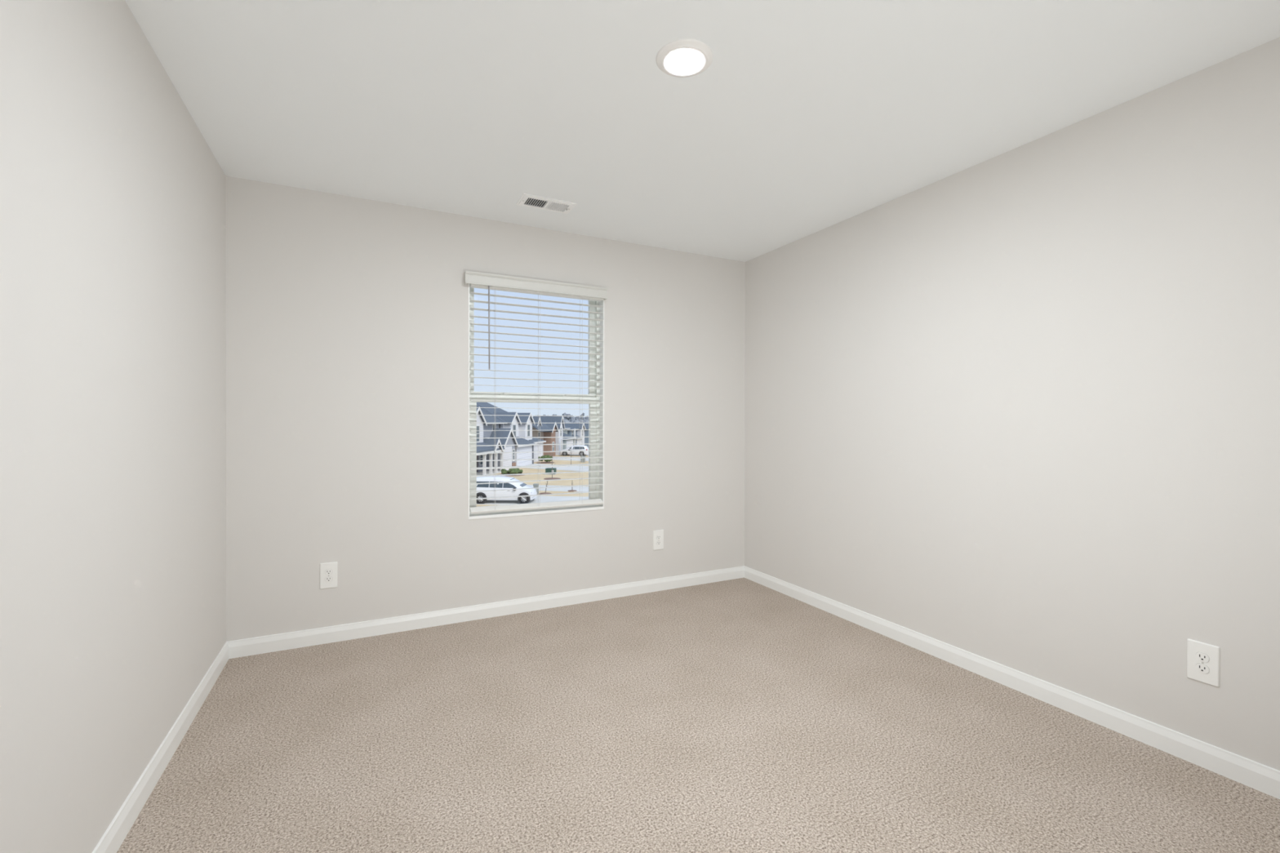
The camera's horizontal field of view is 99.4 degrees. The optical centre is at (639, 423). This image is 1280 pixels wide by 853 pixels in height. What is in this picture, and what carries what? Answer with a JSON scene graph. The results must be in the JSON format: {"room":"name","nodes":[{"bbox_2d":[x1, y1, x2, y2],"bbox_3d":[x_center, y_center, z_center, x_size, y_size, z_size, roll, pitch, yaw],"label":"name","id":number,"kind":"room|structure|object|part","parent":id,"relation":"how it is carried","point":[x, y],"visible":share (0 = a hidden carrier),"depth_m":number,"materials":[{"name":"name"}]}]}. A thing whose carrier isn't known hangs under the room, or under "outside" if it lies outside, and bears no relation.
{"room":"empty bedroom","nodes":[
{"label":"empty bedroom","id":0,"kind":"room"},
{"bbox_2d":[0,0,226,852],"bbox_3d":[-1.232,-0.023,0.859,0.160,2.440,4.463,0,0,-27],"label":"wall","id":1,"kind":"structure","parent":0,"point":[113,200],"depth_m":1.44,"materials":[{"name":"white paint"}]},
{"bbox_2d":[92,641,228,852],"bbox_3d":[-1.157,1.154,0.903,0.013,0.086,4.143,0,0,-27],"label":"baseboard","id":2,"kind":"structure","parent":1,"relation":"attached to","point":[117,830],"depth_m":1.81,"materials":[{"name":"white paint"}]},
{"bbox_2d":[225,175,745,641],"bbox_3d":[-0.676,-0.034,3.548,3.251,2.440,0.160,0,0,-27],"label":"wall","id":3,"kind":"structure","parent":0,"point":[347,317],"depth_m":3.16,"materials":[{"name":"white paint"}]},
{"bbox_2d":[320,561,337,589],"bbox_3d":[-1.689,0.822,2.948,0.083,0.139,0.009,0,0,-27],"label":"wall outlet","id":4,"kind":"object","parent":3,"relation":"attached to","point":[328,571],"visible":1,"depth_m":2.95,"materials":[{"name":"white plastic"}]},
{"bbox_2d":[324,576,332,582],"bbox_3d":[-1.688,0.842,2.946,0.034,0.028,0.003,0,0,-27],"label":"receptacle","id":5,"kind":"object","parent":4,"relation":"attached to","point":[327,579],"depth_m":2.94,"materials":[{"name":"white plastic"}]},
{"bbox_2d":[324,568,332,574],"bbox_3d":[-1.688,0.803,2.946,0.034,0.028,0.003,0,0,-27],"label":"receptacle","id":6,"kind":"object","parent":4,"relation":"attached to","point":[327,571],"depth_m":2.94,"materials":[{"name":"white plastic"}]},
{"bbox_2d":[227,565,744,658],"bbox_3d":[-0.640,1.144,3.476,3.251,0.086,0.013,0,0,-27],"label":"baseboard","id":7,"kind":"structure","parent":3,"relation":"attached to","point":[303,638],"depth_m":3.25,"materials":[{"name":"white paint"}]},
{"bbox_2d":[468,283,604,516],"bbox_3d":[-0.674,-0.177,3.544,0.887,1.472,0.158,0,0,-27],"label":"window","id":8,"kind":"structure","parent":3,"relation":"in","point":[594,415],"depth_m":3.68,"materials":[{"name":"white plastic"}]},
{"bbox_3d":[-0.698,-0.525,3.592,0.861,0.732,0.030,0,0,-27],"label":"sash","id":9,"kind":"part","parent":8,"relation":"part of","materials":[{"name":"glass"}]},
{"bbox_3d":[-0.682,0.181,3.562,0.861,0.732,0.034,0,0,-27],"label":"sash","id":10,"kind":"part","parent":8,"relation":"part of","materials":[{"name":"white plastic"}]},
{"bbox_2d":[464,270,607,514],"bbox_3d":[-0.645,-0.184,3.463,0.914,1.451,0.087,0,0,-27],"label":"window blind","id":11,"kind":"object","parent":8,"relation":"attached to","point":[475,279],"visible":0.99,"depth_m":3.45,"materials":[{"name":"white plastic"}]},
{"bbox_3d":[-0.895,-0.155,3.354,0.002,1.360,0.055,0,0,-22],"label":"ladder cord","id":12,"kind":"part","parent":11,"relation":"part of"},
{"bbox_3d":[-0.643,0.525,3.485,0.864,0.034,0.050,0,0,-27],"label":"rail","id":13,"kind":"part","parent":11,"relation":"part of","materials":[{"name":"white plastic"}]},
{"bbox_3d":[-0.646,-0.155,3.480,0.002,1.360,0.055,0,0,-22],"label":"ladder cord","id":14,"kind":"part","parent":11,"relation":"part of","materials":[{"name":"white fabric"}]},
{"bbox_3d":[-0.392,-0.155,3.608,0.002,1.360,0.055,0,0,-22],"label":"ladder cord","id":15,"kind":"part","parent":11,"relation":"part of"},
{"bbox_2d":[468,505,604,519],"bbox_3d":[-0.655,0.568,3.507,0.887,0.018,0.070,0,0,-27],"label":"window sill","id":16,"kind":"structure","parent":3,"relation":"attached to","point":[595,507],"depth_m":3.48,"materials":[{"name":"white paint"}]},
{"bbox_2d":[653,529,663,550],"bbox_3d":[0.132,0.825,3.865,0.083,0.139,0.009,0,0,-27],"label":"wall outlet","id":17,"kind":"object","parent":3,"relation":"attached to","point":[658,535],"visible":1,"depth_m":3.86,"materials":[{"name":"white plastic"}]},
{"bbox_2d":[116,577,1279,852],"bbox_3d":[0.289,1.256,1.631,3.571,0.120,4.463,0,0,-27],"label":"floor","id":18,"kind":"structure","parent":0,"point":[741,715],"depth_m":1.99,"materials":[{"name":"beige carpet"}]},
{"bbox_2d":[124,0,1279,262],"bbox_3d":[0.293,-1.304,1.620,3.571,0.120,4.463,0,0,-27],"label":"ceiling","id":19,"kind":"structure","parent":0,"point":[806,117],"depth_m":2.02,"materials":[{"name":"white paint"}]},
{"bbox_2d":[515,193,577,213],"bbox_3d":[-0.531,-1.243,3.086,0.307,0.016,0.163,0,0,-27],"label":"ceiling vent","id":20,"kind":"object","parent":19,"relation":"in","point":[548,204],"visible":1,"depth_m":3.07,"materials":[{"name":"white metal"}]},
{"bbox_3d":[-0.531,-1.251,3.086,0.236,0.001,0.104,0,0,-27],"label":"damper plate","id":21,"kind":"part","parent":20,"relation":"part of","materials":[{"name":"white metal"}]},
{"bbox_2d":[656,38,712,77],"bbox_3d":[0.151,-1.237,1.850,0.193,0.016,0.193,0,0,-27],"label":"recessed light","id":22,"kind":"object","parent":19,"relation":"in","point":[686,57],"visible":1,"depth_m":1.83,"materials":[{"name":"white plastic"}]},
{"bbox_2d":[666,48,702,73],"bbox_3d":[0.151,-1.232,1.850,0.126,0.006,0.126,0,0,-27],"label":"diffuser","id":23,"kind":"object","parent":22,"relation":"attached to","point":[677,60],"depth_m":1.84,"materials":[{"name":"white plastic"}]},
{"bbox_2d":[744,36,1279,770],"bbox_3d":[1.814,-0.024,2.393,0.160,2.440,4.463,0,0,-27],"label":"wall","id":24,"kind":"structure","parent":0,"point":[1018,408],"depth_m":2.27,"materials":[{"name":"white paint"}]},
{"bbox_2d":[743,565,1279,799],"bbox_3d":[1.735,1.153,2.359,0.013,0.086,4.143,0,0,-27],"label":"baseboard","id":25,"kind":"structure","parent":24,"relation":"attached to","point":[1254,775],"depth_m":2.27,"materials":[{"name":"white paint"}]},
{"bbox_2d":[1186,639,1220,687],"bbox_3d":[1.968,0.835,1.900,0.009,0.139,0.083,0,0,-27],"label":"wall outlet","id":26,"kind":"object","parent":24,"relation":"attached to","point":[1202,659],"visible":1,"depth_m":1.90,"materials":[{"name":"white plastic"}]},
{"bbox_2d":[1195,662,1209,673],"bbox_3d":[1.966,0.854,1.899,0.003,0.030,0.036,0,0,-27],"label":"receptacle","id":27,"kind":"object","parent":26,"relation":"attached to","point":[1201,668],"depth_m":1.90,"materials":[{"name":"white plastic"}]},
{"bbox_2d":[1195,652,1209,662],"bbox_3d":[1.967,0.815,1.899,0.001,0.029,0.036,0,0,-27],"label":"receptacle","id":28,"kind":"object","parent":26,"relation":"attached to","point":[1201,657],"depth_m":1.90,"materials":[{"name":"white plastic"}]},
{"bbox_3d":[-5.453,5.324,93.131,17.331,0.130,14.843,0,0,-27],"label":"driveway","id":29,"kind":"object","parent":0,"visible":0},
{"bbox_2d":[560,444,588,456],"bbox_3d":[-10.966,4.450,90.923,4.690,1.801,2.200,0,0,7],"label":"station wagon","id":30,"kind":"object","parent":29,"relation":"on","point":[576,447],"visible":0.87,"depth_m":90.03,"materials":[{"name":"white paint"}]},
{"label":"outside","id":31,"kind":"structure","parent":0,"visible":0},
{"bbox_2d":[552,456,588,461],"bbox_3d":[-6.656,5.371,81.693,16.444,0.130,19.612,0,0,-27],"label":"driveway","id":32,"kind":"structure","parent":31,"point":[586,459],"depth_m":81.92,"materials":[{"name":"concrete"}]},
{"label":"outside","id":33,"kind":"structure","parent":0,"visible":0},
{"bbox_2d":[469,454,588,515],"bbox_3d":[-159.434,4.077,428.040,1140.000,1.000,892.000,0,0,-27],"label":"ground","id":34,"kind":"structure","parent":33,"point":[569,475],"depth_m":54.94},
{"bbox_2d":[476,406,518,475],"bbox_3d":[-23.203,0.114,56.908,15.070,10.600,20.390,0,0,7],"label":"house","id":35,"kind":"structure","parent":34,"relation":"on","point":[483,422],"depth_m":61.15,"materials":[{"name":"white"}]},
{"bbox_3d":[-17.896,4.218,59.341,0.030,2.110,1.000,0,0,7],"label":"door","id":36,"kind":"part","parent":35,"relation":"part of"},
{"bbox_3d":[-17.165,1.024,57.173,0.035,1.600,1.100,0,0,7],"label":"pane","id":37,"kind":"part","parent":35,"relation":"part of","materials":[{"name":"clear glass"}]},
{"bbox_3d":[-17.742,3.857,60.731,0.035,1.300,0.800,0,0,7],"label":"pane","id":38,"kind":"part","parent":35,"relation":"part of","materials":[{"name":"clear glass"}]},
{"bbox_3d":[-16.880,-0.781,57.080,0.065,2.088,3.900,0,0,7],"label":"gable trim","id":39,"kind":"part","parent":35,"relation":"part of","materials":[{"name":"white wood"}]},
{"bbox_3d":[-15.365,2.403,59.224,0.065,1.570,2.400,0,0,7],"label":"gable trim","id":40,"kind":"part","parent":35,"relation":"part of","materials":[{"name":"white wood"}]},
{"bbox_3d":[-15.138,1.665,63.929,0.065,2.335,4.500,0,0,7],"label":"gable trim","id":41,"kind":"part","parent":35,"relation":"part of","materials":[{"name":"white wood"}]},
{"bbox_2d":[476,402,546,466],"bbox_3d":[-20.772,1.046,73.766,13.790,8.600,13.640,0,0,7],"label":"house","id":42,"kind":"structure","parent":34,"relation":"on","point":[512,420],"depth_m":70.57,"materials":[{"name":"white"}]},
{"bbox_3d":[-16.006,0.899,69.070,0.035,1.550,1.000,0,0,7],"label":"pane","id":43,"kind":"part","parent":42,"relation":"part of","materials":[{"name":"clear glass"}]},
{"bbox_3d":[-15.704,-0.670,69.127,0.065,1.710,3.500,0,0,7],"label":"gable trim","id":44,"kind":"part","parent":42,"relation":"part of","materials":[{"name":"white wood"}]},
{"bbox_3d":[-14.723,4.174,69.631,0.060,2.300,4.800,0,0,7],"label":"garage door","id":45,"kind":"part","parent":42,"relation":"part of","materials":[{"name":"white metal"}]},
{"bbox_3d":[-15.199,0.879,74.008,0.035,1.550,1.000,0,0,7],"label":"pane","id":46,"kind":"part","parent":42,"relation":"part of","materials":[{"name":"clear glass"}]},
{"bbox_3d":[-14.896,-0.690,74.065,0.065,1.710,3.500,0,0,7],"label":"gable trim","id":47,"kind":"part","parent":42,"relation":"part of","materials":[{"name":"white wood"}]},
{"bbox_3d":[-14.589,4.145,76.466,0.060,2.300,4.600,0,0,7],"label":"garage door","id":48,"kind":"part","parent":42,"relation":"part of","materials":[{"name":"white metal"}]},
{"bbox_2d":[500,468,523,475],"bbox_3d":[-13.655,5.039,57.917,2.850,0.776,2.850,0,0,7],"label":"shrub","id":49,"kind":"object","parent":34,"relation":"on","point":[512,471],"visible":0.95,"depth_m":57.29,"materials":[{"name":"green plant"}]},
{"bbox_2d":[533,483,538,494],"bbox_3d":[-8.139,5.093,42.530,0.380,0.820,0.340,0,0,7],"label":"utility pedestal","id":50,"kind":"object","parent":34,"relation":"on","point":[535,485],"visible":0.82,"depth_m":42.37,"materials":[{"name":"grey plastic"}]},
{"bbox_2d":[538,480,551,494],"bbox_3d":[-7.457,4.954,42.748,1.000,1.110,1.000,0,0,7],"label":"sapling","id":51,"kind":"object","parent":34,"relation":"on","point":[545,492],"visible":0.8,"depth_m":42.71,"materials":[{"name":"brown plant"}]},
{"bbox_2d":[536,454,554,463],"bbox_3d":[-12.997,4.785,74.761,2.550,1.140,2.550,0,0,7],"label":"shrub","id":52,"kind":"object","parent":34,"relation":"on","point":[544,456],"visible":0.73,"depth_m":74.22,"materials":[{"name":"green plant"}]},
{"bbox_2d":[532,416,559,456],"bbox_3d":[-20.049,1.994,86.114,12.020,6.600,10.840,0,0,7],"label":"house","id":53,"kind":"structure","parent":34,"relation":"on","point":[546,429],"depth_m":87.22,"materials":[{"name":"brown brick"}]},
{"bbox_2d":[544,467,556,475],"bbox_3d":[-9.618,5.111,58.630,1.120,0.680,0.920,0,0,7],"label":"utility box","id":54,"kind":"object","parent":34,"relation":"on","point":[548,469],"visible":0.9,"depth_m":58.26,"materials":[{"name":"green metal"}]},
{"bbox_2d":[543,453,560,479],"bbox_3d":[-8.708,4.150,53.880,1.700,2.605,1.700,0,0,7],"label":"sapling","id":55,"kind":"object","parent":34,"relation":"on","point":[552,477],"visible":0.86,"depth_m":53.85,"materials":[{"name":"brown plant"}]},
{"bbox_2d":[540,416,576,454],"bbox_3d":[-18.517,1.871,97.895,12.190,6.750,10.680,0,0,7],"label":"house","id":56,"kind":"structure","parent":34,"relation":"on","point":[544,419],"depth_m":93.78,"materials":[{"name":"white"}]},
{"bbox_3d":[-12.714,4.054,98.300,0.060,2.300,4.800,0,0,7],"label":"garage door","id":57,"kind":"part","parent":56,"relation":"part of","materials":[{"name":"white metal"}]},
{"bbox_2d":[535,413,588,422],"bbox_3d":[-77.008,-2.009,386.382,440.516,16.808,277.766,0,0,-27],"label":"woodland","id":58,"kind":"object","parent":34,"relation":"on","point":[566,419],"visible":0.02,"depth_m":370.10,"materials":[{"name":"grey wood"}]},
{"bbox_2d":[564,423,585,445],"bbox_3d":[-17.265,2.475,108.927,11.990,5.450,10.080,0,0,7],"label":"house","id":59,"kind":"structure","parent":34,"relation":"on","point":[578,440],"depth_m":109.53,"materials":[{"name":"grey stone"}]},
{"bbox_3d":[-11.914,4.020,106.463,0.060,2.300,4.200,0,0,7],"label":"garage door","id":60,"kind":"part","parent":59,"relation":"part of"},
{"bbox_2d":[580,455,585,462],"bbox_3d":[-7.989,4.918,76.162,0.620,0.880,0.500,0,0,7],"label":"utility pedestal","id":61,"kind":"object","parent":34,"relation":"on","point":[584,459],"visible":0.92,"depth_m":75.95,"materials":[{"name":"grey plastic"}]},
{"bbox_2d":[583,423,588,447],"bbox_3d":[-15.680,2.422,121.830,11.990,5.450,12.880,0,0,7],"label":"house","id":62,"kind":"structure","parent":34,"relation":"on","point":[585,432],"depth_m":116.49,"materials":[{"name":"white"}]},
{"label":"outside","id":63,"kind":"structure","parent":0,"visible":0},
{"bbox_2d":[476,495,593,506],"bbox_3d":[-17.723,5.530,40.384,35.000,0.130,4.600,0,0,7],"label":"driveway","id":64,"kind":"structure","parent":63,"point":[543,498],"depth_m":39.25,"materials":[{"name":"concrete"}]},
{"bbox_2d":[476,475,537,503],"bbox_3d":[-9.731,4.632,38.372,4.590,1.830,2.260,0,0,1],"label":"minivan","id":65,"kind":"object","parent":64,"relation":"on","point":[525,500],"visible":0.73,"depth_m":37.41,"materials":[{"name":"white paint"}]},
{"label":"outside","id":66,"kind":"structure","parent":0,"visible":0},
{"bbox_2d":[528,484,588,492],"bbox_3d":[-15.036,5.502,47.912,26.889,0.130,3.588,0,0,12],"label":"driveway","id":67,"kind":"structure","parent":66,"point":[580,489],"depth_m":45.95,"materials":[{"name":"concrete"}]},
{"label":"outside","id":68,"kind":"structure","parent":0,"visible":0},
{"bbox_2d":[524,463,588,471],"bbox_3d":[-7.850,5.436,66.223,20.620,0.130,5.995,0,0,30],"label":"driveway","id":69,"kind":"structure","parent":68,"point":[565,468],"depth_m":66.13,"materials":[{"name":"concrete"}]}
]}

